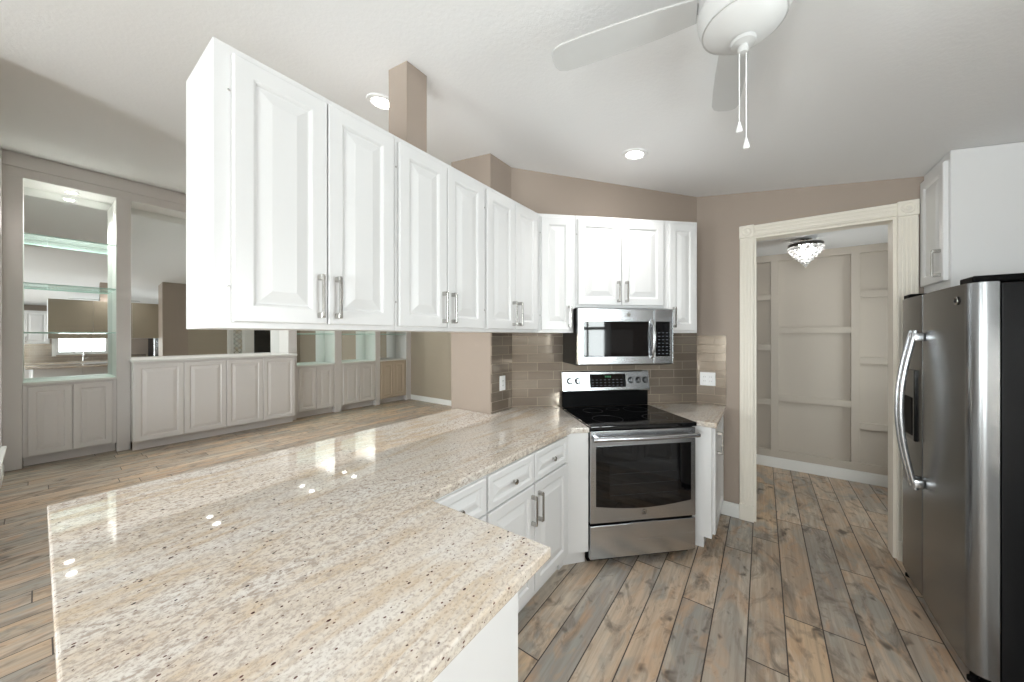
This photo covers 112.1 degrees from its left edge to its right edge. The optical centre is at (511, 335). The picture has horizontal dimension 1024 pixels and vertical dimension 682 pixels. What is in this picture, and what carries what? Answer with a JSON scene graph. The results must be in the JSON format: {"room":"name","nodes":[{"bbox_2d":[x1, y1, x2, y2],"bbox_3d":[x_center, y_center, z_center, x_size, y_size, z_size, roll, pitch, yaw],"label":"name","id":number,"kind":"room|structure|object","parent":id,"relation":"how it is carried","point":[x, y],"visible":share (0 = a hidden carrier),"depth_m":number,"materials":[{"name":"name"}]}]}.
{"room":"kitchen","nodes":[
{"label":"kitchen","id":0,"kind":"room"},
{"bbox_2d":[0,145,1,445],"bbox_3d":[-5.289,-0.309,1.908,3.600,3.629,2.670,0,0,36],"label":"wall","id":1,"kind":"structure","parent":0,"point":[0,145],"depth_m":3.79,"materials":[{"name":"white paint"}]},
{"bbox_2d":[0,464,3,487],"bbox_3d":[-5.307,1.448,3.584,0.600,0.115,0.019,0,0,36],"label":"baseboard","id":2,"kind":"structure","parent":1,"relation":"attached to","point":[2,468],"depth_m":3.56,"materials":[{"name":"white paint"}]},
{"bbox_2d":[0,227,6,471],"bbox_3d":[-4.192,0.056,2.737,2.340,2.240,0.140,0,0,36],"label":"window","id":3,"kind":"structure","parent":1,"relation":"in","point":[2,448],"depth_m":3.41,"materials":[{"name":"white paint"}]},
{"bbox_2d":[411,332,450,399],"bbox_3d":[-0.600,-0.309,7.000,5.200,3.629,0.120,0,0,36],"label":"wall","id":4,"kind":"structure","parent":0,"point":[430,351],"depth_m":7.81,"materials":[{"name":"paint"}]},
{"bbox_2d":[411,394,450,405],"bbox_3d":[-0.516,1.448,6.852,4.690,0.115,0.017,0,0,36],"label":"baseboard","id":5,"kind":"structure","parent":4,"relation":"attached to","point":[414,397],"depth_m":7.79,"materials":[{"name":"white paint"}]},
{"bbox_2d":[451,153,510,413],"bbox_3d":[-0.193,0.032,2.933,0.420,2.947,0.480,0,0,36],"label":"wall","id":6,"kind":"structure","parent":0,"point":[470,352],"depth_m":2.73,"materials":[{"name":"beige paint"}]},
{"bbox_2d":[463,184,536,332],"bbox_3d":[-0.103,-0.466,2.371,0.380,0.883,0.592,0,0,36],"label":"upper cabinet","id":7,"kind":"object","parent":6,"relation":"attached to","point":[510,227],"visible":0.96,"depth_m":2.24,"materials":[{"name":"white paint"}]},
{"bbox_2d":[491,333,511,413],"bbox_3d":[-0.081,0.283,2.724,0.008,0.614,0.262,0,0,36],"label":"backsplash","id":8,"kind":"structure","parent":6,"relation":"attached to","point":[501,343],"depth_m":2.71,"materials":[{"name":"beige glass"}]},
{"bbox_2d":[500,375,504,390],"bbox_3d":[-0.074,0.371,2.717,0.009,0.116,0.072,0,0,36],"label":"wall outlet","id":9,"kind":"object","parent":8,"relation":"attached to","point":[502,378],"visible":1,"depth_m":2.71,"materials":[{"name":"white plastic"}]},
{"bbox_2d":[0,399,979,681],"bbox_3d":[-1.358,1.536,2.470,10.100,0.060,8.800,0,0,36],"label":"floor","id":10,"kind":"structure","parent":0,"point":[812,589],"depth_m":2.01,"materials":[{"name":"brown wood"}]},
{"bbox_2d":[22,375,116,465],"bbox_3d":[-5.504,1.018,4.314,0.402,0.975,0.706,0,0,36],"label":"base cabinet","id":11,"kind":"object","parent":10,"relation":"on","point":[70,417],"visible":0.95,"depth_m":4.18,"materials":[{"name":"white paint"}]},
{"bbox_2d":[130,353,296,450],"bbox_3d":[-4.570,0.908,5.415,0.620,1.195,1.950,0,0,36],"label":"base cabinet","id":12,"kind":"object","parent":10,"relation":"on","point":[180,398],"visible":0.98,"depth_m":5.07,"materials":[{"name":"white paint"}]},
{"bbox_2d":[297,362,334,417],"bbox_3d":[-3.835,1.018,6.612,0.402,0.975,0.686,0,0,36],"label":"base cabinet","id":13,"kind":"object","parent":10,"relation":"on","point":[315,381],"visible":0.87,"depth_m":6.51,"materials":[{"name":"white paint"}]},
{"bbox_2d":[341,360,375,409],"bbox_3d":[-3.335,1.018,7.300,0.402,0.975,0.746,0,0,36],"label":"base cabinet","id":14,"kind":"object","parent":10,"relation":"on","point":[357,376],"visible":0.91,"depth_m":7.17,"materials":[{"name":"white paint"}]},
{"bbox_2d":[380,358,406,402],"bbox_3d":[-2.848,1.018,7.971,0.402,0.975,0.686,0,0,36],"label":"base cabinet","id":15,"kind":"object","parent":10,"relation":"on","point":[392,370],"visible":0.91,"depth_m":7.85,"materials":[{"name":"beige paint"}]},
{"bbox_2d":[434,476,485,521],"bbox_3d":[-0.469,1.067,1.560,0.654,0.879,0.393,0,0,36],"label":"base cabinet","id":16,"kind":"object","parent":10,"relation":"on","point":[470,499],"visible":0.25,"depth_m":1.46,"materials":[{"name":"white paint"}]},
{"bbox_2d":[432,592,517,681],"bbox_3d":[-0.633,1.067,1.008,1.110,0.879,0.687,0,0,36],"label":"base cabinet","id":17,"kind":"object","parent":10,"relation":"on","point":[491,655],"visible":0.02,"depth_m":0.87,"materials":[{"name":"white paint"}]},
{"bbox_2d":[47,407,588,681],"bbox_3d":[-0.249,0.609,1.783,1.540,0.035,2.552,0,0,36],"label":"countertop","id":18,"kind":"structure","parent":17,"relation":"on","point":[336,559],"depth_m":0.90,"materials":[{"name":"beige stone"}]},
{"bbox_2d":[484,436,567,612],"bbox_3d":[-0.116,1.067,2.034,0.668,0.879,0.785,0,0,36],"label":"base cabinet","id":19,"kind":"object","parent":10,"relation":"on","point":[527,497],"visible":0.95,"depth_m":1.87,"materials":[{"name":"white paint"}]},
{"bbox_2d":[557,433,587,569],"bbox_3d":[0.154,1.067,2.505,0.592,0.879,0.679,0,0,-9],"label":"base cabinet","id":20,"kind":"object","parent":10,"relation":"on","point":[577,462],"visible":0.23,"depth_m":2.23,"materials":[{"name":"white paint"}]},
{"bbox_2d":[561,370,700,560],"bbox_3d":[0.837,0.899,2.569,0.762,1.213,0.698,0,0,-9],"label":"range","id":21,"kind":"object","parent":10,"relation":"on","point":[641,456],"visible":1,"depth_m":2.31,"materials":[{"name":"silver metal"}]},
{"bbox_2d":[562,405,696,430],"bbox_3d":[0.834,0.599,2.584,0.762,0.028,0.607,0,0,-9],"label":"cooktop","id":22,"kind":"object","parent":21,"relation":"in","point":[600,417],"depth_m":2.45,"materials":[{"name":"black glass"}]},
{"bbox_2d":[693,414,723,546],"bbox_3d":[1.390,1.067,2.785,0.570,0.879,0.670,0,0,36],"label":"base cabinet","id":23,"kind":"object","parent":10,"relation":"on","point":[709,448],"visible":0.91,"depth_m":2.42,"materials":[{"name":"white paint"}]},
{"bbox_2d":[650,403,725,427],"bbox_3d":[1.369,0.609,2.782,0.551,0.035,0.711,0,0,36],"label":"countertop","id":24,"kind":"structure","parent":23,"relation":"on","point":[705,415],"depth_m":2.70,"materials":[{"name":"beige stone"}]},
{"bbox_2d":[894,273,1023,681],"bbox_3d":[2.482,0.625,1.651,0.845,1.762,0.910,0,0,36],"label":"refrigerator","id":25,"kind":"object","parent":10,"relation":"on","point":[959,395],"visible":1,"depth_m":1.49,"materials":[{"name":"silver metal"}]},
{"bbox_2d":[0,0,1023,256],"bbox_3d":[-1.427,-1.576,2.459,9.800,1.295,8.700,0,0,36],"label":"ceiling","id":26,"kind":"structure","parent":0,"point":[841,91],"depth_m":1.76,"materials":[{"name":"white paint"}]},
{"bbox_2d":[186,37,393,330],"bbox_3d":[-0.825,-0.466,1.377,0.380,0.883,0.635,0,0,36],"label":"upper cabinet","id":27,"kind":"object","parent":26,"relation":"attached to","point":[290,190],"visible":1,"depth_m":1.19,"materials":[{"name":"white paint"}]},
{"bbox_2d":[366,93,388,110],"bbox_3d":[-0.785,-1.407,2.079,0.172,0.029,0.173,0,0,41],"label":"recessed light","id":28,"kind":"object","parent":26,"relation":"in","point":[380,101],"visible":0.77,"depth_m":2.06,"materials":[{"name":"white plastic"}]},
{"bbox_2d":[378,135,483,331],"bbox_3d":[-0.458,-0.466,1.883,0.380,0.883,0.613,0,0,36],"label":"upper cabinet","id":29,"kind":"object","parent":26,"relation":"attached to","point":[439,208],"visible":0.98,"depth_m":1.74,"materials":[{"name":"white paint"}]},
{"bbox_2d":[389,61,426,152],"bbox_3d":[-0.539,-1.139,1.786,0.148,0.464,0.125,0,0,36],"label":"post","id":30,"kind":"object","parent":29,"relation":"on","point":[407,84],"visible":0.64,"depth_m":1.74,"materials":[{"name":"beige paint"}]},
{"bbox_2d":[622,148,647,159],"bbox_3d":[0.849,-1.255,2.383,0.172,0.029,0.173,0,0,41],"label":"recessed light","id":31,"kind":"object","parent":26,"relation":"in","point":[633,153],"visible":1,"depth_m":2.37,"materials":[{"name":"white plastic"}]},
{"bbox_2d":[552,0,792,149],"bbox_3d":[0.723,-0.879,1.087,0.942,0.580,0.929,0,0,-18],"label":"ceiling fan","id":32,"kind":"object","parent":26,"relation":"hanging from","point":[727,29],"visible":1,"depth_m":1.17,"materials":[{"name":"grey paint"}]},
{"bbox_2d":[787,237,824,266],"bbox_3d":[2.794,-0.793,3.285,0.279,0.272,0.279,0,0,36],"label":"chandelier","id":33,"kind":"object","parent":26,"relation":"hanging from","point":[813,248],"visible":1,"depth_m":3.24,"materials":[{"name":"glass"}]},
{"bbox_2d":[511,167,696,408],"bbox_3d":[0.836,0.052,3.031,1.743,2.909,0.176,0,0,-7],"label":"wall","id":34,"kind":"structure","parent":0,"point":[540,192],"depth_m":2.92,"materials":[{"name":"beige paint"}]},
{"bbox_2d":[539,213,574,332],"bbox_3d":[0.320,-0.466,2.693,0.276,0.883,0.358,0,0,-9],"label":"upper cabinet","id":35,"kind":"object","parent":34,"relation":"attached to","point":[556,232],"visible":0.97,"depth_m":2.55,"materials":[{"name":"white paint"}]},
{"bbox_2d":[536,213,538,332],"bbox_3d":[0.125,-0.466,2.722,0.322,0.883,0.238,0,0,36],"label":"cabinet filler","id":36,"kind":"object","parent":35,"relation":"attached to","point":[537,214],"visible":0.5,"depth_m":2.55,"materials":[{"name":"white paint"}]},
{"bbox_2d":[512,333,696,407],"bbox_3d":[0.813,0.188,2.935,1.636,0.804,0.008,0,0,-7],"label":"backsplash","id":37,"kind":"structure","parent":34,"relation":"attached to","point":[538,364],"depth_m":2.88,"materials":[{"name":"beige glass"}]},
{"bbox_2d":[575,216,665,308],"bbox_3d":[0.827,-0.560,2.756,0.742,0.693,0.323,0,0,-9],"label":"upper cabinet","id":38,"kind":"object","parent":34,"relation":"attached to","point":[620,262],"visible":0.98,"depth_m":2.63,"materials":[{"name":"white paint"}]},
{"bbox_2d":[563,308,672,365],"bbox_3d":[0.820,0.007,2.699,0.748,0.424,0.420,0,0,-9],"label":"microwave","id":39,"kind":"object","parent":38,"relation":"attached to","point":[600,336],"visible":1,"depth_m":2.54,"materials":[{"name":"silver metal"}]},
{"bbox_2d":[666,221,696,332],"bbox_3d":[1.329,-0.466,2.829,0.270,0.883,0.310,0,0,-9],"label":"upper cabinet","id":40,"kind":"object","parent":34,"relation":"attached to","point":[681,237],"visible":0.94,"depth_m":2.71,"materials":[{"name":"white paint"}]},
{"bbox_2d":[697,335,725,405],"bbox_3d":[1.719,0.290,2.973,0.218,0.599,0.008,0,0,36],"label":"backsplash","id":41,"kind":"structure","parent":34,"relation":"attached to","point":[711,349],"depth_m":2.97,"materials":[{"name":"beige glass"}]},
{"bbox_2d":[700,372,715,385],"bbox_3d":[1.691,0.371,2.982,0.118,0.116,0.009,0,0,36],"label":"wall outlet","id":42,"kind":"object","parent":41,"relation":"attached to","point":[706,378],"visible":1,"depth_m":2.98,"materials":[{"name":"white plastic"}]},
{"bbox_2d":[702,375,706,382],"bbox_3d":[1.671,0.371,2.994,0.034,0.068,0.004,0,0,36],"label":"socket","id":43,"kind":"object","parent":42,"relation":"attached to","point":[704,377],"depth_m":2.99,"materials":[{"name":"grey plastic"}]},
{"bbox_2d":[708,375,712,382],"bbox_3d":[1.708,0.371,2.967,0.034,0.068,0.004,0,0,36],"label":"socket","id":44,"kind":"object","parent":42,"relation":"attached to","point":[710,377],"depth_m":2.97,"materials":[{"name":"grey plastic"}]},
{"bbox_2d":[697,176,923,503],"bbox_3d":[2.462,0.141,2.513,1.970,2.731,0.120,0,0,36],"label":"wall","id":45,"kind":"structure","parent":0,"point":[719,217],"depth_m":2.87,"materials":[{"name":"beige paint"}]},
{"bbox_2d":[721,501,738,517],"bbox_3d":[1.826,1.448,2.889,0.129,0.115,0.017,0,0,36],"label":"baseboard","id":46,"kind":"structure","parent":45,"relation":"attached to","point":[731,509],"depth_m":2.88,"materials":[{"name":"white paint"}]},
{"bbox_2d":[739,199,919,561],"bbox_3d":[2.307,0.303,2.602,0.988,2.405,0.158,0,0,36],"label":"door frame","id":47,"kind":"structure","parent":45,"relation":"attached to","point":[902,219],"depth_m":2.45,"materials":[{"name":"white paint"}]},
{"bbox_2d":[756,251,887,466],"bbox_3d":[3.494,0.288,3.704,3.300,2.435,0.100,0,0,36],"label":"wall","id":48,"kind":"structure","parent":0,"point":[817,294],"depth_m":3.74,"materials":[{"name":"paint"}]},
{"bbox_2d":[756,242,887,475],"bbox_3d":[3.414,0.229,3.678,3.200,2.315,0.036,0,0,36],"label":"batten","id":49,"kind":"object","parent":48,"relation":"attached to","point":[856,294],"visible":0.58,"depth_m":3.63,"materials":[{"name":"paint"}]},
{"bbox_2d":[756,454,887,487],"bbox_3d":[3.413,1.441,3.677,3.200,0.130,0.033,0,0,36],"label":"baseboard","id":50,"kind":"structure","parent":48,"relation":"attached to","point":[799,466],"depth_m":3.70,"materials":[{"name":"white paint"}]},
{"bbox_3d":[-4.401,-0.324,6.288,0.088,3.660,5.800,0,0,36],"label":"wall","id":51,"kind":"structure","parent":0,"visible":0},
{"bbox_2d":[2,173,22,471],"bbox_3d":[-5.760,-0.149,3.981,0.400,3.310,0.130,0,0,36],"label":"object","id":52,"kind":"structure","parent":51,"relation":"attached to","point":[11,184],"depth_m":3.87,"materials":[{"name":"white paint"}]},
{"bbox_2d":[24,187,111,379],"bbox_3d":[-5.663,-0.633,4.429,0.019,2.327,0.696,0,0,36],"label":"mirror","id":53,"kind":"object","parent":51,"relation":"attached to","point":[47,260],"visible":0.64,"depth_m":4.40,"materials":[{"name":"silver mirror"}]},
{"bbox_2d":[22,177,116,382],"bbox_3d":[-5.512,-0.636,4.320,0.390,2.335,0.710,0,0,36],"label":"lining","id":54,"kind":"object","parent":51,"relation":"attached to","point":[35,184],"visible":1,"depth_m":4.48,"materials":[{"name":"white paint"}]},
{"bbox_2d":[23,332,115,332],"bbox_3d":[-5.498,-0.041,4.310,0.347,0.011,0.696,0,0,36],"label":"glass shelf","id":55,"kind":"object","parent":54,"relation":"attached to","point":[23,332],"visible":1,"depth_m":4.19,"materials":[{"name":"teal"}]},
{"bbox_2d":[23,232,115,245],"bbox_3d":[-5.498,-1.175,4.310,0.347,0.011,0.696,0,0,36],"label":"glass shelf","id":56,"kind":"object","parent":54,"relation":"attached to","point":[23,232],"visible":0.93,"depth_m":4.18,"materials":[{"name":"teal"}]},
{"bbox_2d":[23,282,115,289],"bbox_3d":[-5.498,-0.608,4.310,0.347,0.011,0.696,0,0,36],"label":"glass shelf","id":57,"kind":"object","parent":54,"relation":"attached to","point":[23,282],"visible":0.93,"depth_m":4.17,"materials":[{"name":"teal"}]},
{"bbox_2d":[64,190,78,194],"bbox_3d":[-5.513,-1.792,4.321,0.124,0.012,0.124,0,0,36],"label":"recessed light","id":58,"kind":"object","parent":54,"relation":"attached to","point":[66,191],"visible":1,"depth_m":4.31,"materials":[{"name":"white plastic"}]},
{"bbox_2d":[2,149,185,211],"bbox_3d":[-4.182,-1.937,6.141,0.414,0.265,5.480,0,0,36],"label":"crown molding","id":59,"kind":"structure","parent":51,"relation":"attached to","point":[13,163],"depth_m":4.29,"materials":[{"name":"white paint"}]},
{"bbox_2d":[115,198,130,451],"bbox_3d":[-5.269,-0.149,4.657,0.400,3.310,0.120,0,0,36],"label":"pilaster","id":60,"kind":"object","parent":51,"relation":"attached to","point":[123,205],"visible":0.82,"depth_m":4.54,"materials":[{"name":"white paint"}]},
{"bbox_2d":[131,208,278,357],"bbox_3d":[-4.818,-0.743,5.571,0.017,2.107,1.876,0,0,35],"label":"mirror","id":61,"kind":"object","parent":51,"relation":"attached to","point":[158,241],"visible":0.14,"depth_m":5.12,"materials":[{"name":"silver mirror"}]},
{"bbox_2d":[131,201,287,353],"bbox_3d":[-4.678,-0.747,5.469,0.390,2.115,1.890,0,0,36],"label":"lining","id":62,"kind":"object","parent":51,"relation":"attached to","point":[283,334],"visible":0.26,"depth_m":5.06,"materials":[{"name":"white paint"}]},
{"bbox_2d":[288,330,296,419],"bbox_3d":[-4.085,-0.149,6.287,0.400,3.310,0.130,0,0,36],"label":"pilaster","id":63,"kind":"object","parent":51,"relation":"attached to","point":[292,335],"visible":0.08,"depth_m":6.21,"materials":[{"name":"white paint"}]},
{"bbox_2d":[297,331,324,363],"bbox_3d":[-3.994,-0.633,6.727,0.019,2.327,0.676,0,0,36],"label":"mirror","id":64,"kind":"object","parent":51,"relation":"attached to","point":[310,347],"visible":0.07,"depth_m":6.78,"materials":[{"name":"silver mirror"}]},
{"bbox_2d":[325,331,334,362],"bbox_3d":[-3.843,-0.636,6.618,0.390,2.335,0.690,0,0,36],"label":"lining","id":65,"kind":"object","parent":51,"relation":"attached to","point":[329,335],"visible":0.12,"depth_m":6.87,"materials":[{"name":"white paint"}]},
{"bbox_2d":[332,331,340,412],"bbox_3d":[-3.603,-0.149,6.950,0.400,3.310,0.130,0,0,36],"label":"pilaster","id":66,"kind":"object","parent":51,"relation":"attached to","point":[337,408],"visible":0.22,"depth_m":6.82,"materials":[{"name":"white paint"}]},
{"bbox_2d":[342,331,365,360],"bbox_3d":[-3.494,-0.633,7.415,0.019,2.327,0.736,0,0,36],"label":"mirror","id":67,"kind":"object","parent":51,"relation":"attached to","point":[353,342],"visible":0.21,"depth_m":7.48,"materials":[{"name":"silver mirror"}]},
{"bbox_2d":[341,331,374,362],"bbox_3d":[-3.344,-0.636,7.306,0.390,2.335,0.750,0,0,36],"label":"lining","id":68,"kind":"object","parent":51,"relation":"attached to","point":[369,335],"visible":0.14,"depth_m":7.59,"materials":[{"name":"white paint"}]},
{"bbox_2d":[373,331,379,404],"bbox_3d":[-3.092,-0.149,7.654,0.400,3.310,0.110,0,0,36],"label":"pilaster","id":69,"kind":"object","parent":51,"relation":"attached to","point":[376,401],"visible":0.2,"depth_m":7.53,"materials":[{"name":"white paint"}]},
{"bbox_2d":[380,332,395,358],"bbox_3d":[-3.006,-0.633,8.086,0.019,2.327,0.676,0,0,36],"label":"mirror","id":70,"kind":"object","parent":51,"relation":"attached to","point":[387,339],"visible":0.21,"depth_m":8.16,"materials":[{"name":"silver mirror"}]},
{"bbox_2d":[396,332,405,357],"bbox_3d":[-2.856,-0.636,7.977,0.390,2.335,0.690,0,0,36],"label":"lining","id":71,"kind":"object","parent":51,"relation":"attached to","point":[400,336],"visible":0.14,"depth_m":8.25,"materials":[{"name":"white paint"}]},
{"bbox_2d":[403,332,410,399],"bbox_3d":[-2.615,-0.149,8.309,0.400,3.310,0.130,0,0,36],"label":"pilaster","id":72,"kind":"object","parent":51,"relation":"attached to","point":[407,396],"visible":0.22,"depth_m":8.19,"materials":[{"name":"white paint"}]},
{"bbox_3d":[1.458,0.272,-0.664,0.140,2.468,6.440,0,0,36],"label":"wall","id":73,"kind":"structure","parent":0,"visible":0},
{"bbox_2d":[920,142,1023,292],"bbox_3d":[2.818,-0.660,1.929,0.698,0.768,0.395,0,0,36],"label":"upper cabinet","id":74,"kind":"object","parent":73,"relation":"attached to","point":[972,199],"visible":0.99,"depth_m":1.90,"materials":[{"name":"white paint"}]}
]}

